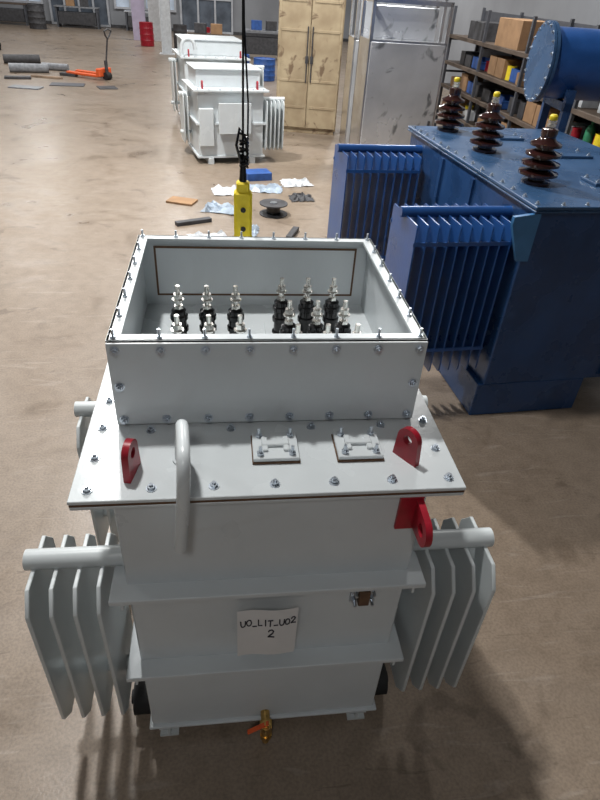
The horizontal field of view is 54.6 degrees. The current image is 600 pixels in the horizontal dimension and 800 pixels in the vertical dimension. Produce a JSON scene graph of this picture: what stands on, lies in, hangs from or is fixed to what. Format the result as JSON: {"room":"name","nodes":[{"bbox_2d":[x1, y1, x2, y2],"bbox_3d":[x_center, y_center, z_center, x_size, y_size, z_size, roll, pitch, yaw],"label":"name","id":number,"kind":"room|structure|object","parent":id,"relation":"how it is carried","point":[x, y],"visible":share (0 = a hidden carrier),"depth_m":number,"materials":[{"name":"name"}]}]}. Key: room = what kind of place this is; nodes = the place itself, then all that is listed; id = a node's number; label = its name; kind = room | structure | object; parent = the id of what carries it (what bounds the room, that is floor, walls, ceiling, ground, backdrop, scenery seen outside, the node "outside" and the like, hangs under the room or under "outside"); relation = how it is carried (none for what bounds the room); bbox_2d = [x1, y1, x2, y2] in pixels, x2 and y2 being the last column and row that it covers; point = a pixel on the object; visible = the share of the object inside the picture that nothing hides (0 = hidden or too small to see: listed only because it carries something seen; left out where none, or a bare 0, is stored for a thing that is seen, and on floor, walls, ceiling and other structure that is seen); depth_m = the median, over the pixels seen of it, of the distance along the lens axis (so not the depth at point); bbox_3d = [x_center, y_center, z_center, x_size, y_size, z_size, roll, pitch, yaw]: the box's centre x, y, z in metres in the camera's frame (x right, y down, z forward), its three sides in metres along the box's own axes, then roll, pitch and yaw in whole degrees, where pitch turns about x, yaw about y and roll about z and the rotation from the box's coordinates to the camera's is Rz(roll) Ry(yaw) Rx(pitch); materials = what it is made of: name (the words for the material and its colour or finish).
{"room":"transformer repair workshop","nodes":[
{"label":"transformer repair workshop","id":0,"kind":"room"},
{"bbox_2d":[0,0,356,38],"bbox_3d":[-8.330,-23.928,30.163,23.500,8.000,0.200,-1,36,-7],"label":"wall","id":1,"kind":"structure","parent":0,"point":[264,10],"depth_m":32.41,"materials":[{"name":"paint"}]},
{"bbox_2d":[0,0,43,3],"bbox_3d":[-15.519,-22.123,30.282,3.700,2.300,0.140,-1,36,-7],"label":"window","id":2,"kind":"structure","parent":1,"relation":"in","point":[19,1],"depth_m":31.02,"materials":[{"name":"glass"}]},
{"bbox_2d":[48,0,110,26],"bbox_3d":[-11.874,-21.832,30.997,3.100,3.180,0.140,-1,36,-7],"label":"door","id":3,"kind":"structure","parent":1,"relation":"in","point":[104,12],"depth_m":31.50,"materials":[{"name":"metal"}]},
{"bbox_2d":[114,0,175,11],"bbox_3d":[-8.375,-22.250,31.172,3.300,2.300,0.140,-1,36,-7],"label":"window","id":4,"kind":"structure","parent":1,"relation":"in","point":[118,4],"depth_m":31.63,"materials":[{"name":"glass"}]},
{"bbox_2d":[7,21,347,41],"bbox_3d":[-8.546,-20.683,32.364,23.500,0.150,0.030,-1,36,-7],"label":"baseboard","id":5,"kind":"structure","parent":1,"relation":"attached to","point":[47,22],"depth_m":33.01,"materials":[{"name":"grey"}]},
{"bbox_2d":[179,0,232,34],"bbox_3d":[-5.127,-21.953,31.838,2.900,3.180,0.140,-1,36,-7],"label":"door","id":6,"kind":"structure","parent":1,"relation":"in","point":[208,12],"depth_m":32.24,"materials":[{"name":"glass"}]},
{"bbox_2d":[0,21,599,799],"bbox_3d":[-6.095,-7.462,14.592,23.500,0.200,45.000,-1,36,-7],"label":"floor","id":7,"kind":"structure","parent":0,"point":[83,170],"depth_m":3.80,"materials":[{"name":"concrete"}]},
{"bbox_2d":[0,1,28,25],"bbox_3d":[-15.040,-19.928,29.984,2.000,0.950,0.700,-1,36,-7],"label":"workbench","id":8,"kind":"object","parent":7,"relation":"on","point":[6,14],"visible":0.86,"depth_m":29.80,"materials":[{"name":"metal"}]},
{"bbox_2d":[4,75,30,78],"bbox_3d":[-8.034,-9.181,16.558,0.700,0.060,0.250,-9,38,-18],"label":"scrap","id":9,"kind":"object","parent":7,"relation":"on","point":[5,76],"visible":1,"depth_m":16.48,"materials":[{"name":"grey metal"}]},
{"bbox_2d":[2,54,40,63],"bbox_3d":[-9.076,-11.128,18.980,1.120,0.260,0.260,-14,39,-23],"label":"roll","id":10,"kind":"object","parent":7,"relation":"on","point":[8,58],"visible":0.97,"depth_m":18.90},
{"bbox_2d":[8,85,43,89],"bbox_3d":[-7.274,-8.299,15.438,0.800,0.030,0.400,4,36,-1],"label":"metal sheet","id":11,"kind":"object","parent":7,"relation":"on","point":[11,86],"visible":1,"depth_m":15.35,"materials":[{"name":"grey metal"}]},
{"bbox_2d":[8,63,48,72],"bbox_3d":[-8.172,-10.017,17.548,1.120,0.240,0.240,-8,38,-17],"label":"roll","id":12,"kind":"object","parent":7,"relation":"on","point":[13,67],"visible":1,"depth_m":17.47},
{"bbox_2d":[26,4,46,29],"bbox_3d":[-13.070,-19.012,28.869,0.832,1.000,0.832,-1,36,-7],"label":"drum","id":13,"kind":"object","parent":7,"relation":"on","point":[36,15],"visible":1,"depth_m":28.63,"materials":[{"name":"grey metal"}]},
{"bbox_2d":[31,74,62,78],"bbox_3d":[-7.384,-9.424,16.968,0.900,0.050,0.140,6,36,3],"label":"plank","id":14,"kind":"object","parent":7,"relation":"on","point":[32,75],"visible":0.94,"depth_m":16.92,"materials":[{"name":"brown wood"}]},
{"bbox_2d":[41,62,68,70],"bbox_3d":[-7.655,-10.422,18.196,0.820,0.200,0.200,4,36,-1],"label":"roll","id":15,"kind":"object","parent":7,"relation":"on","point":[52,66],"visible":0.7,"depth_m":18.11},
{"bbox_2d":[49,82,84,86],"bbox_3d":[-6.469,-8.781,16.194,0.900,0.020,0.500,-4,37,-11],"label":"metal sheet","id":16,"kind":"object","parent":7,"relation":"on","point":[52,83],"visible":1,"depth_m":16.14,"materials":[{"name":"metal"}]},
{"bbox_2d":[59,72,77,76],"bbox_3d":[-6.953,-9.798,17.503,0.500,0.080,0.200,11,36,9],"label":"scrap","id":17,"kind":"object","parent":7,"relation":"on","point":[61,73],"visible":0.9,"depth_m":17.43,"materials":[{"name":"grey metal"}]},
{"bbox_2d":[53,5,100,28],"bbox_3d":[-11.710,-20.223,30.726,2.200,0.950,0.700,-1,36,-7],"label":"workbench","id":18,"kind":"object","parent":7,"relation":"on","point":[63,17],"visible":1,"depth_m":30.51,"materials":[{"name":"metal"}]},
{"bbox_2d":[65,0,74,5],"bbox_3d":[-11.965,-20.703,30.277,0.422,0.322,0.340,-5,37,-12],"label":"carton","id":19,"kind":"object","parent":18,"relation":"on","point":[68,2],"visible":1,"depth_m":30.16,"materials":[{"name":"cardboard"}]},
{"bbox_2d":[79,0,88,6],"bbox_3d":[-11.271,-20.715,30.363,0.422,0.322,0.340,-6,37,-14],"label":"carton","id":20,"kind":"object","parent":18,"relation":"on","point":[83,3],"visible":1,"depth_m":30.24,"materials":[{"name":"grey cardboard"}]},
{"bbox_2d":[66,28,111,79],"bbox_3d":[-6.178,-10.222,17.104,1.524,1.324,0.560,17,38,17],"label":"jack","id":21,"kind":"object","parent":7,"relation":"on","point":[105,72],"visible":1,"depth_m":17.17,"materials":[{"name":"orange metal"}]},
{"bbox_2d":[96,86,117,89],"bbox_3d":[-5.356,-8.683,16.170,0.500,0.020,0.500,-14,39,-23],"label":"metal sheet","id":22,"kind":"object","parent":7,"relation":"on","point":[99,87],"visible":1,"depth_m":16.11,"materials":[{"name":"grey metal"}]},
{"bbox_2d":[124,10,148,30],"bbox_3d":[-8.460,-20.378,31.309,1.800,0.900,0.700,-1,36,-7],"label":"workbench","id":23,"kind":"object","parent":7,"relation":"on","point":[129,24],"visible":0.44,"depth_m":31.02,"materials":[{"name":"metal"}]},
{"bbox_2d":[130,0,145,39],"bbox_3d":[-7.433,-17.992,26.651,0.600,2.600,0.100,-4,37,-11],"label":"panel board","id":24,"kind":"object","parent":7,"relation":"on","point":[137,6],"visible":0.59,"depth_m":26.79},
{"bbox_2d":[139,22,153,46],"bbox_3d":[-6.684,-15.956,25.377,0.603,0.880,0.603,-1,36,-7],"label":"drum","id":25,"kind":"object","parent":7,"relation":"on","point":[146,28],"visible":1,"depth_m":25.19,"materials":[{"name":"paint"}]},
{"bbox_2d":[147,0,160,41],"bbox_3d":[-6.689,-18.005,26.744,0.600,2.600,0.100,-4,37,-11],"label":"panel board","id":26,"kind":"object","parent":7,"relation":"on","point":[153,5],"visible":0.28,"depth_m":26.89,"materials":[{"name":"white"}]},
{"bbox_2d":[159,0,175,54],"bbox_3d":[-5.137,-17.251,21.275,0.600,7.950,0.500,-1,36,-7],"label":"steel column","id":27,"kind":"structure","parent":7,"relation":"on","point":[164,5],"depth_m":23.03,"materials":[{"name":"white metal"}]},
{"bbox_2d":[173,24,186,48],"bbox_3d":[-5.223,-15.864,25.395,0.603,0.880,0.603,-1,36,-7],"label":"drum","id":28,"kind":"object","parent":7,"relation":"on","point":[177,28],"visible":0.68,"depth_m":25.10,"materials":[{"name":"grey metal"}]},
{"bbox_2d":[166,196,197,205],"bbox_3d":[-1.732,-2.922,8.542,0.400,0.030,0.260,11,36,9],"label":"cardboard piece","id":29,"kind":"object","parent":7,"relation":"on","point":[174,199],"visible":1,"depth_m":8.50,"materials":[{"name":"brown cardboard"}]},
{"bbox_2d":[175,217,211,226],"bbox_3d":[-1.433,-2.405,7.839,0.500,0.050,0.090,-17,41,-27],"label":"wood offcut","id":30,"kind":"object","parent":7,"relation":"on","point":[202,219],"visible":1,"depth_m":7.80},
{"bbox_2d":[187,230,226,235],"bbox_3d":[-1.165,-2.070,7.368,0.533,0.078,0.381,-6,37,-14],"label":"plastic film","id":31,"kind":"object","parent":7,"relation":"on","point":[220,233],"visible":0.34,"depth_m":7.45,"materials":[{"name":"white plastic"}]},
{"bbox_2d":[187,32,229,35],"bbox_3d":[-3.485,-13.518,22.302,1.600,0.900,0.700,-1,36,-7],"label":"workbench","id":32,"kind":"object","parent":7,"relation":"on","point":[187,32],"visible":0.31,"depth_m":21.82,"materials":[{"name":"metal"}]},
{"bbox_2d":[194,22,206,33],"bbox_3d":[-3.742,-13.978,21.868,0.422,0.322,0.340,3,36,-2],"label":"carton","id":33,"kind":"object","parent":32,"relation":"on","point":[201,28],"visible":1,"depth_m":21.73,"materials":[{"name":"grey cardboard"}]},
{"bbox_2d":[211,23,221,34],"bbox_3d":[-3.152,-14.018,21.982,0.422,0.322,0.340,1,36,-5],"label":"carton","id":34,"kind":"object","parent":32,"relation":"on","point":[215,28],"visible":1,"depth_m":21.84,"materials":[{"name":"cardboard"}]},
{"bbox_2d":[168,34,263,115],"bbox_3d":[-1.809,-6.836,12.515,1.860,1.715,1.630,-7,37,-15],"label":"transformer","id":35,"kind":"object","parent":7,"relation":"on","point":[190,47],"visible":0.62,"depth_m":11.91,"materials":[{"name":"grey paint"}]},
{"bbox_2d":[200,200,233,213],"bbox_3d":[-1.132,-2.780,8.353,0.538,0.080,0.436,7,36,4],"label":"plastic film","id":36,"kind":"object","parent":7,"relation":"on","point":[227,208],"visible":0.87,"depth_m":8.29,"materials":[{"name":"white plastic"}]},
{"bbox_2d":[211,184,235,195],"bbox_3d":[-1.146,-3.282,9.047,0.459,0.078,0.426,-5,37,-13],"label":"plastic film","id":37,"kind":"object","parent":7,"relation":"on","point":[217,190],"visible":0.79,"depth_m":9.00,"materials":[{"name":"white plastic"}]},
{"bbox_2d":[178,62,284,163],"bbox_3d":[-1.236,-5.140,10.441,1.760,1.460,1.280,-8,38,-17],"label":"transformer","id":38,"kind":"object","parent":7,"relation":"on","point":[211,113],"visible":0.96,"depth_m":10.06,"materials":[{"name":"grey paint"}]},
{"bbox_2d":[252,224,259,236],"bbox_3d":[-0.708,-2.258,7.671,0.331,0.080,0.397,6,36,3],"label":"plastic film","id":39,"kind":"object","parent":7,"relation":"on","point":[255,229],"visible":0.26,"depth_m":7.72,"materials":[{"name":"white plastic"}]},
{"bbox_2d":[22,229,495,743],"bbox_3d":[-0.178,0.358,2.611,1.660,1.833,1.546,-1,36,-7],"label":"transformer","id":40,"kind":"object","parent":7,"relation":"on","point":[260,432],"visible":1,"depth_m":2.03,"materials":[{"name":"grey paint"}]},
{"bbox_2d":[237,607,298,655],"bbox_3d":[-0.118,0.837,2.087,0.212,0.293,0.023,-1,36,-7],"label":"paper sign","id":41,"kind":"object","parent":40,"relation":"attached to","point":[258,631],"visible":1,"depth_m":2.08,"materials":[{"name":"white paper"}]},
{"bbox_2d":[246,168,271,180],"bbox_3d":[-0.718,-3.771,9.743,0.420,0.120,0.300,-10,38,-19],"label":"carton","id":42,"kind":"object","parent":7,"relation":"on","point":[263,174],"visible":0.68,"depth_m":9.65,"materials":[{"name":"blue cardboard"}]},
{"bbox_2d":[241,28,277,55],"bbox_3d":[-1.509,-14.713,24.069,1.800,1.000,0.700,-1,36,-7],"label":"workbench","id":43,"kind":"object","parent":7,"relation":"on","point":[257,45],"visible":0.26,"depth_m":23.83,"materials":[{"name":"metal"}]},
{"bbox_2d":[251,20,261,29],"bbox_3d":[-1.768,-15.243,23.646,0.422,0.322,0.340,-1,36,-7],"label":"carton","id":44,"kind":"object","parent":43,"relation":"on","point":[255,24],"visible":1,"depth_m":23.51,"materials":[{"name":"blue cardboard"}]},
{"bbox_2d":[266,21,276,30],"bbox_3d":[-1.173,-15.253,23.720,0.422,0.322,0.340,-3,36,-10],"label":"carton","id":45,"kind":"object","parent":43,"relation":"on","point":[270,25],"visible":1,"depth_m":23.59,"materials":[{"name":"grey cardboard"}]},
{"bbox_2d":[253,57,275,81],"bbox_3d":[-1.166,-10.826,19.044,0.728,0.620,0.728,-1,36,-7],"label":"drum","id":46,"kind":"object","parent":7,"relation":"on","point":[269,64],"visible":0.73,"depth_m":18.81,"materials":[{"name":"blue plastic"}]},
{"bbox_2d":[250,183,282,192],"bbox_3d":[-0.596,-3.408,9.277,0.651,0.078,0.439,3,36,-2],"label":"plastic film","id":47,"kind":"object","parent":7,"relation":"on","point":[271,187],"visible":0.83,"depth_m":9.22,"materials":[{"name":"white plastic"}]},
{"bbox_2d":[259,199,287,218],"bbox_3d":[-0.378,-2.737,8.302,0.398,0.170,0.400,-1,36,-7],"label":"cable reel","id":48,"kind":"object","parent":7,"relation":"on","point":[273,211],"visible":1,"depth_m":8.25,"materials":[{"name":"black plastic"}]},
{"bbox_2d":[286,226,298,236],"bbox_3d":[-0.099,-2.197,7.676,0.080,0.060,0.400,11,36,9],"label":"wood offcut","id":49,"kind":"object","parent":7,"relation":"on","point":[292,233],"visible":0.76,"depth_m":7.65,"materials":[{"name":"grey wood"}]},
{"bbox_2d":[279,177,313,186],"bbox_3d":[-0.065,-3.623,9.630,0.535,0.077,0.399,-8,38,-16],"label":"plastic film","id":50,"kind":"object","parent":7,"relation":"on","point":[294,182],"visible":1,"depth_m":9.58,"materials":[{"name":"white plastic"}]},
{"bbox_2d":[288,192,313,201],"bbox_3d":[0.027,-3.155,8.988,0.389,0.080,0.335,-5,37,-12],"label":"plastic film","id":51,"kind":"object","parent":7,"relation":"on","point":[301,196],"visible":1,"depth_m":8.95,"materials":[{"name":"grey plastic"}]},
{"bbox_2d":[276,0,345,134],"bbox_3d":[0.218,-7.321,12.290,1.320,3.000,0.842,5,36,1],"label":"tall cabinet","id":52,"kind":"object","parent":7,"relation":"on","point":[310,32],"visible":0.88,"depth_m":12.04,"materials":[{"name":"beige metal"}]},
{"bbox_2d":[339,0,447,143],"bbox_3d":[1.737,-6.466,11.086,1.600,3.200,0.840,1,36,-5],"label":"enclosure","id":53,"kind":"object","parent":7,"relation":"on","point":[353,40],"visible":0.2,"depth_m":10.86,"materials":[{"name":"grey metal"}]},
{"bbox_2d":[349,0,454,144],"bbox_3d":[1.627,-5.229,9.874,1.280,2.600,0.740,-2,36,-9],"label":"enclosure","id":54,"kind":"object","parent":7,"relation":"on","point":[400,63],"visible":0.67,"depth_m":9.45,"materials":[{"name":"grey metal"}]},
{"bbox_2d":[327,77,599,414],"bbox_3d":[1.607,-1.433,5.025,2.330,2.120,2.420,-4,36,-11],"label":"transformer","id":55,"kind":"object","parent":7,"relation":"on","point":[489,232],"visible":0.91,"depth_m":4.27,"materials":[{"name":"blue paint"}]},
{"bbox_2d":[433,6,599,139],"bbox_3d":[3.903,-4.963,9.819,0.690,2.500,7.650,-1,36,-7],"label":"storage rack","id":56,"kind":"object","parent":7,"relation":"on","point":[584,117],"visible":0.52,"depth_m":10.67,"materials":[{"name":"metal"}]},
{"bbox_2d":[450,76,460,85],"bbox_3d":[3.476,-6.840,12.511,0.402,0.182,0.260,-3,36,-9],"label":"carton","id":57,"kind":"object","parent":56,"relation":"on","point":[452,77],"visible":0.28,"depth_m":12.49,"materials":[{"name":"cardboard"}]},
{"bbox_2d":[436,106,475,126],"bbox_3d":[3.860,-4.428,10.204,0.680,0.060,7.600,-1,36,-7],"label":"shelf","id":58,"kind":"object","parent":56,"relation":"attached to","point":[467,123],"depth_m":11.71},
{"bbox_2d":[458,96,475,113],"bbox_3d":[3.523,-6.308,12.464,0.342,0.302,0.360,0,36,-6],"label":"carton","id":59,"kind":"object","parent":56,"relation":"on","point":[465,99],"visible":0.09,"depth_m":12.29,"materials":[{"name":"cardboard"}]},
{"bbox_2d":[459,51,478,64],"bbox_3d":[3.497,-7.058,12.012,0.302,0.242,0.220,-2,36,-8],"label":"storage bin","id":60,"kind":"object","parent":56,"relation":"on","point":[463,54],"visible":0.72,"depth_m":11.92,"materials":[{"name":"black plastic"}]},
{"bbox_2d":[462,109,475,120],"bbox_3d":[3.510,-5.834,11.918,0.302,0.172,0.240,-2,36,-9],"label":"carton","id":61,"kind":"object","parent":56,"relation":"on","point":[473,112],"visible":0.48,"depth_m":11.84,"materials":[{"name":"white cardboard"}]},
{"bbox_2d":[459,73,482,91],"bbox_3d":[3.555,-6.593,12.075,0.342,0.302,0.360,-1,36,-7],"label":"carton","id":62,"kind":"object","parent":56,"relation":"on","point":[465,77],"visible":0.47,"depth_m":11.95,"materials":[{"name":"cardboard"}]},
{"bbox_2d":[466,81,478,93],"bbox_3d":[3.562,-6.310,11.771,0.290,0.200,0.355,0,36,-5],"label":"storage bin","id":63,"kind":"object","parent":56,"relation":"on","point":[470,83],"visible":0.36,"depth_m":11.78,"materials":[{"name":"blue plastic"}]},
{"bbox_2d":[464,54,482,67],"bbox_3d":[3.514,-6.840,11.748,0.290,0.200,0.355,-1,36,-7],"label":"storage bin","id":64,"kind":"object","parent":56,"relation":"on","point":[468,59],"visible":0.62,"depth_m":11.75,"materials":[{"name":"grey plastic"}]},
{"bbox_2d":[474,105,481,121],"bbox_3d":[3.595,-5.759,11.712,0.120,0.300,0.117,0,36,-5],"label":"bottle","id":65,"kind":"object","parent":56,"relation":"on","point":[479,110],"visible":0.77,"depth_m":11.67,"materials":[{"name":"black plastic"}]},
{"bbox_2d":[471,56,489,70],"bbox_3d":[3.574,-6.614,11.441,0.290,0.200,0.355,-2,36,-9],"label":"storage bin","id":66,"kind":"object","parent":56,"relation":"on","point":[475,59],"visible":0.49,"depth_m":11.42,"materials":[{"name":"blue plastic"}]},
{"bbox_2d":[468,20,498,41],"bbox_3d":[3.645,-7.159,11.293,0.502,0.302,0.700,-1,36,-7],"label":"carton","id":67,"kind":"object","parent":56,"relation":"on","point":[476,30],"visible":0.64,"depth_m":11.08,"materials":[{"name":"grey cardboard"}]},
{"bbox_2d":[474,82,493,96],"bbox_3d":[3.628,-6.140,11.506,0.302,0.242,0.220,-3,36,-9],"label":"carton","id":68,"kind":"object","parent":56,"relation":"on","point":[479,88],"visible":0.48,"depth_m":11.41,"materials":[{"name":"black cardboard"}]},
{"bbox_2d":[484,61,488,71],"bbox_3d":[3.645,-6.438,11.229,0.135,0.170,0.135,-2,36,-9],"label":"storage bin","id":69,"kind":"object","parent":56,"relation":"on","point":[487,62],"visible":0.4,"depth_m":11.20,"materials":[{"name":"plastic"}]},
{"bbox_2d":[481,88,494,102],"bbox_3d":[3.632,-5.741,10.990,0.290,0.200,0.355,-3,36,-9],"label":"storage bin","id":70,"kind":"object","parent":56,"relation":"on","point":[487,94],"visible":0.48,"depth_m":10.97,"materials":[{"name":"grey plastic"}]},
{"bbox_2d":[449,34,529,57],"bbox_3d":[3.940,-5.545,9.398,0.680,0.060,7.600,-1,36,-7],"label":"shelf","id":71,"kind":"object","parent":56,"relation":"attached to","point":[484,45],"depth_m":10.72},
{"bbox_2d":[487,55,512,75],"bbox_3d":[3.731,-6.209,10.807,0.342,0.302,0.360,0,36,-5],"label":"carton","id":72,"kind":"object","parent":56,"relation":"on","point":[493,59],"visible":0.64,"depth_m":10.77,"materials":[{"name":"cardboard"}]},
{"bbox_2d":[493,89,514,99],"bbox_3d":[3.754,-5.570,10.729,0.302,0.242,0.220,0,36,-5],"label":"carton","id":73,"kind":"object","parent":56,"relation":"on","point":[507,92],"visible":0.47,"depth_m":10.60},
{"bbox_2d":[499,94,513,109],"bbox_3d":[3.706,-5.356,10.463,0.290,0.200,0.355,1,36,-5],"label":"storage bin","id":74,"kind":"object","parent":56,"relation":"on","point":[504,99],"visible":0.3,"depth_m":10.38,"materials":[{"name":"blue plastic"}]},
{"bbox_2d":[494,57,522,78],"bbox_3d":[3.757,-5.970,10.479,0.342,0.302,0.360,0,36,-6],"label":"carton","id":75,"kind":"object","parent":56,"relation":"on","point":[502,63],"visible":0.7,"depth_m":10.35,"materials":[{"name":"cardboard"}]},
{"bbox_2d":[505,65,517,80],"bbox_3d":[3.721,-5.758,10.251,0.177,0.220,0.177,0,36,-5],"label":"storage bin","id":76,"kind":"object","parent":56,"relation":"on","point":[509,67],"visible":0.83,"depth_m":10.21,"materials":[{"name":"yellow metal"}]},
{"bbox_2d":[501,122,522,128],"bbox_3d":[3.754,-4.714,10.279,0.342,0.302,0.360,-3,36,-9],"label":"carton","id":77,"kind":"object","parent":56,"relation":"on","point":[513,125],"visible":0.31,"depth_m":10.14,"materials":[{"name":"cardboard"}]},
{"bbox_2d":[440,83,583,139],"bbox_3d":[3.887,-4.801,9.935,0.680,0.060,7.600,-1,36,-7],"label":"shelf","id":78,"kind":"object","parent":56,"relation":"attached to","point":[511,117],"depth_m":10.33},
{"bbox_2d":[507,97,525,113],"bbox_3d":[3.804,-5.108,10.094,0.302,0.242,0.220,-3,36,-9],"label":"carton","id":79,"kind":"object","parent":56,"relation":"on","point":[511,98],"visible":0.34,"depth_m":10.05,"materials":[{"name":"grey cardboard"}]},
{"bbox_2d":[509,68,524,82],"bbox_3d":[3.816,-5.572,10.021,0.290,0.200,0.355,-1,36,-7],"label":"storage bin","id":80,"kind":"object","parent":56,"relation":"on","point":[514,71],"visible":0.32,"depth_m":10.04,"materials":[{"name":"blue plastic"}]},
{"bbox_2d":[494,17,544,50],"bbox_3d":[3.849,-6.298,10.019,0.562,0.422,0.950,-2,36,-8],"label":"carton","id":81,"kind":"object","parent":56,"relation":"on","point":[512,33],"visible":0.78,"depth_m":9.79,"materials":[{"name":"cardboard"}]},
{"bbox_2d":[515,72,524,86],"bbox_3d":[3.863,-5.366,9.755,0.402,0.182,0.260,0,36,-6],"label":"carton","id":82,"kind":"object","parent":56,"relation":"on","point":[518,73],"visible":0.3,"depth_m":9.75,"materials":[{"name":"cardboard"}]},
{"bbox_2d":[516,101,526,119],"bbox_3d":[3.816,-4.809,9.681,0.302,0.242,0.220,0,36,-5],"label":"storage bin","id":83,"kind":"object","parent":56,"relation":"on","point":[522,105],"visible":0.41,"depth_m":9.64,"materials":[{"name":"grey plastic"}]},
{"bbox_2d":[445,60,599,123],"bbox_3d":[3.912,-5.157,9.678,0.680,0.060,7.600,-1,36,-7],"label":"shelf","id":84,"kind":"object","parent":56,"relation":"attached to","point":[591,114],"depth_m":9.84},
{"bbox_2d":[522,101,541,124],"bbox_3d":[3.862,-4.636,9.395,0.342,0.302,0.360,-1,36,-6],"label":"carton","id":85,"kind":"object","parent":56,"relation":"on","point":[530,109],"visible":0.41,"depth_m":9.34,"materials":[{"name":"cardboard"}]},
{"bbox_2d":[532,105,559,126],"bbox_3d":[3.896,-4.404,9.077,0.342,0.302,0.360,-1,36,-7],"label":"carton","id":86,"kind":"object","parent":56,"relation":"on","point":[553,110],"visible":0.23,"depth_m":9.05,"materials":[{"name":"cardboard"}]},
{"bbox_2d":[570,127,582,138],"bbox_3d":[3.996,-3.850,8.433,0.135,0.170,0.135,-2,36,-8],"label":"tin can","id":87,"kind":"object","parent":56,"relation":"on","point":[576,131],"visible":0.73,"depth_m":8.38,"materials":[{"name":"paint"}]},
{"bbox_2d":[569,126,584,138],"bbox_3d":[3.999,-3.979,8.609,0.302,0.172,0.240,-2,36,-8],"label":"carton","id":88,"kind":"object","parent":56,"relation":"on","point":[583,127],"visible":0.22,"depth_m":8.50,"materials":[{"name":"cardboard"}]},
{"bbox_2d":[578,100,599,108],"bbox_3d":[4.079,-4.241,8.227,0.302,0.172,0.240,-1,36,-7],"label":"carton","id":89,"kind":"object","parent":56,"relation":"on","point":[582,104],"visible":0.28,"depth_m":8.15,"materials":[{"name":"white cardboard"}]},
{"bbox_2d":[582,122,596,143],"bbox_3d":[4.056,-3.729,8.143,0.140,0.320,0.136,-2,36,-9],"label":"bottle","id":90,"kind":"object","parent":56,"relation":"on","point":[590,131],"visible":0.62,"depth_m":8.10,"materials":[{"name":"green plastic"}]},
{"bbox_2d":[593,133,599,146],"bbox_3d":[4.062,-3.479,7.882,0.177,0.220,0.177,1,36,-5],"label":"tin can","id":91,"kind":"object","parent":56,"relation":"on","point":[596,142],"visible":0.54,"depth_m":7.83,"materials":[{"name":"yellow metal"}]},
{"bbox_2d":[523,20,599,132],"bbox_3d":[3.075,-2.706,6.554,1.380,2.565,0.730,3,36,-1],"label":"tank","id":92,"kind":"object","parent":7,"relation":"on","point":[563,62],"visible":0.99,"depth_m":5.83,"materials":[{"name":"blue metal"}]},
{"bbox_2d":[354,0,599,89],"bbox_3d":[5.902,-10.991,13.662,0.200,8.000,45.000,-1,36,-7],"label":"wall","id":93,"kind":"structure","parent":0,"point":[587,12],"depth_m":15.66,"materials":[{"name":"paint"}]},
{"bbox_3d":[-5.616,-14.099,9.801,23.500,0.200,45.000,-1,36,-7],"label":"ceiling","id":94,"kind":"structure","parent":0,"visible":0},
{"bbox_2d":[234,0,251,236],"bbox_3d":[-0.103,-3.203,1.075,0.084,6.400,0.077,-1,36,-7],"label":"pendant","id":95,"kind":"object","parent":94,"relation":"hanging from","point":[242,193],"visible":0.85,"depth_m":2.65,"materials":[{"name":"yellow plastic"}]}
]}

